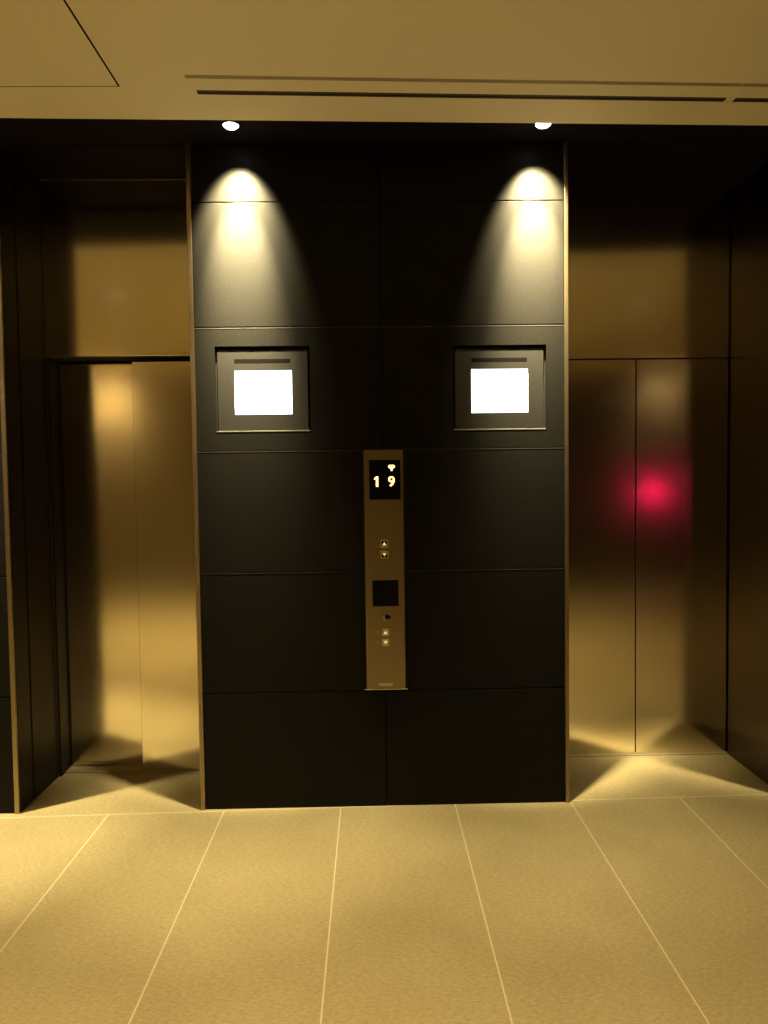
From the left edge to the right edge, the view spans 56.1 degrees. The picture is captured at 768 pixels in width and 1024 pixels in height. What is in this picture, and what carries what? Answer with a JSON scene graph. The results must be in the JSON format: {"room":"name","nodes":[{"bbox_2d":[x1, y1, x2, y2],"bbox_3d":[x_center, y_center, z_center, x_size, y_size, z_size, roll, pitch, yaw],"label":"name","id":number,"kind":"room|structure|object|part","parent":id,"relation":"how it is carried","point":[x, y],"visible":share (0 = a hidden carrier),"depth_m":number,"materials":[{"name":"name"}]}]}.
{"room":"lobby","nodes":[
{"label":"lobby","id":0,"kind":"room"},
{"bbox_2d":[0,149,58,812],"bbox_3d":[-1.706,-0.138,3.454,0.020,3.031,0.402,-1,2,-1],"label":"wall","id":1,"kind":"structure","parent":0,"point":[20,218],"depth_m":3.43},
{"bbox_2d":[0,143,564,813],"bbox_3d":[-1.713,-0.131,3.554,5.068,3.010,0.621,-1,2,-1],"label":"wall","id":2,"kind":"structure","parent":0,"point":[382,261],"depth_m":3.28,"materials":[{"name":"black tile"}]},
{"bbox_2d":[0,241,19,813],"bbox_3d":[-1.703,-0.118,3.246,0.021,3.010,0.011,-1,2,-1],"label":"trim","id":3,"kind":"structure","parent":2,"relation":"attached to","point":[2,357],"depth_m":3.26,"materials":[{"name":"brown metal"}]},
{"bbox_2d":[39,178,199,776],"bbox_3d":[-1.286,-0.155,3.745,0.869,3.031,0.174,-1,2,-1],"label":"door","id":4,"kind":"structure","parent":2,"relation":"in","point":[115,254],"depth_m":3.73,"materials":[{"name":"brown metal"}]},
{"bbox_3d":[-1.261,1.353,3.822,0.811,0.008,0.105,-1,2,-1],"label":"sill","id":5,"kind":"part","parent":4,"relation":"part of","materials":[{"name":"metal"}]},
{"bbox_2d":[185,143,205,809],"bbox_3d":[-0.856,-0.138,3.456,0.020,3.010,0.408,-1,2,-1],"label":"trim","id":6,"kind":"structure","parent":2,"relation":"attached to","point":[187,145],"depth_m":3.25,"materials":[{"name":"brown metal"}]},
{"bbox_2d":[215,346,310,432],"bbox_3d":[-0.546,-0.555,3.270,0.425,0.384,0.046,-1,2,-1],"label":"wall monitor","id":7,"kind":"object","parent":2,"relation":"attached to","point":[259,389],"visible":0.92,"depth_m":3.26,"materials":[{"name":"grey metal"}]},
{"bbox_2d":[361,449,407,689],"bbox_3d":[0.002,0.265,3.308,0.202,1.100,0.057,-1,2,-1],"label":"panel","id":8,"kind":"object","parent":2,"relation":"attached to","point":[383,470],"visible":1,"depth_m":3.29,"materials":[{"name":"brown metal"}]},
{"bbox_3d":[0.009,0.792,3.308,0.066,0.011,0.002,-1,2,-1],"label":"maker plate","id":9,"kind":"part","parent":8,"relation":"part of","materials":[{"name":"metal"}]},
{"bbox_2d":[453,345,545,430],"bbox_3d":[0.524,-0.565,3.289,0.423,0.383,0.046,-1,2,-1],"label":"wall monitor","id":10,"kind":"object","parent":2,"relation":"attached to","point":[495,387],"visible":0.96,"depth_m":3.27,"materials":[{"name":"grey metal"}]},
{"bbox_2d":[562,142,568,802],"bbox_3d":[0.829,-0.164,3.561,0.017,3.010,0.560,-1,2,-1],"label":"trim","id":11,"kind":"structure","parent":2,"relation":"attached to","point":[565,144],"depth_m":3.28,"materials":[{"name":"brown metal"}]},
{"bbox_2d":[568,191,729,756],"bbox_3d":[1.355,-0.184,3.869,1.080,3.008,0.064,-1,2,-1],"label":"door","id":12,"kind":"structure","parent":2,"relation":"in","point":[648,272],"depth_m":3.85,"materials":[{"name":"brown metal"}]},
{"bbox_3d":[1.359,1.317,3.921,1.014,0.005,0.044,-1,2,-1],"label":"sill","id":13,"kind":"part","parent":12,"relation":"part of","materials":[{"name":"metal"}]},
{"bbox_2d":[0,754,767,1023],"bbox_3d":[0.331,1.519,0.433,9.002,0.080,7.328,-1,2,-1],"label":"floor","id":14,"kind":"structure","parent":0,"point":[641,897],"depth_m":2.55,"materials":[{"name":"tile"}]},
{"bbox_2d":[0,0,767,124],"bbox_3d":[0.288,-1.583,0.427,9.000,0.220,5.219,-1,2,-1],"label":"ceiling","id":15,"kind":"structure","parent":0,"point":[149,47],"depth_m":2.44,"materials":[{"name":"beige paint"}]},
{"bbox_2d":[0,0,119,86],"bbox_3d":[-1.255,-1.530,2.314,0.600,0.002,0.600,-1,2,-1],"label":"access hatch","id":16,"kind":"object","parent":15,"relation":"attached to","point":[43,43],"visible":1,"depth_m":2.39,"materials":[{"name":"beige paint"}]},
{"bbox_2d":[184,75,743,103],"bbox_3d":[0.305,-1.566,2.673,2.035,0.002,0.144,-1,2,-3],"label":"ceiling vent","id":17,"kind":"object","parent":15,"relation":"in","point":[205,85],"visible":1,"depth_m":2.67,"materials":[{"name":"beige metal"}]},
{"bbox_3d":[0.311,-1.567,2.716,2.003,0.001,0.006,-1,2,-3],"label":"slot blade","id":18,"kind":"part","parent":17,"relation":"part of","materials":[{"name":"metal"}]},
{"bbox_2d":[726,83,767,104],"bbox_3d":[2.335,-1.596,2.775,2.023,0.002,0.144,-1,2,-3],"label":"ceiling vent","id":19,"kind":"object","parent":15,"relation":"in","point":[750,94],"visible":1,"depth_m":2.73,"materials":[{"name":"beige metal"}]},
{"bbox_3d":[2.341,-1.598,2.818,1.992,0.001,0.006,-1,2,-3],"label":"slot blade","id":20,"kind":"part","parent":19,"relation":"part of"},
{"bbox_2d":[0,118,767,191],"bbox_3d":[0.235,-1.714,3.359,9.000,0.121,1.210,-1,2,-1],"label":"ceiling","id":21,"kind":"structure","parent":0,"point":[601,157],"depth_m":3.21,"materials":[{"name":"paint"}]},
{"bbox_2d":[219,120,241,131],"bbox_3d":[-0.645,-1.623,3.034,0.094,0.014,0.094,-1,2,-1],"label":"recessed light","id":22,"kind":"object","parent":21,"relation":"in","point":[228,125],"visible":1,"depth_m":3.02,"materials":[{"name":"white glass"}]},
{"bbox_2d":[532,123,554,129],"bbox_3d":[0.676,-1.641,3.057,0.094,0.014,0.094,-1,2,-1],"label":"recessed light","id":23,"kind":"object","parent":21,"relation":"in","point":[538,126],"visible":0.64,"depth_m":3.06,"materials":[{"name":"white glass"}]},
{"bbox_2d":[725,161,767,783],"bbox_3d":[1.876,-0.179,3.599,0.048,3.010,0.583,-1,2,-1],"label":"wall","id":24,"kind":"structure","parent":0,"point":[747,465],"depth_m":3.65,"materials":[{"name":"brown metal"}]}
]}

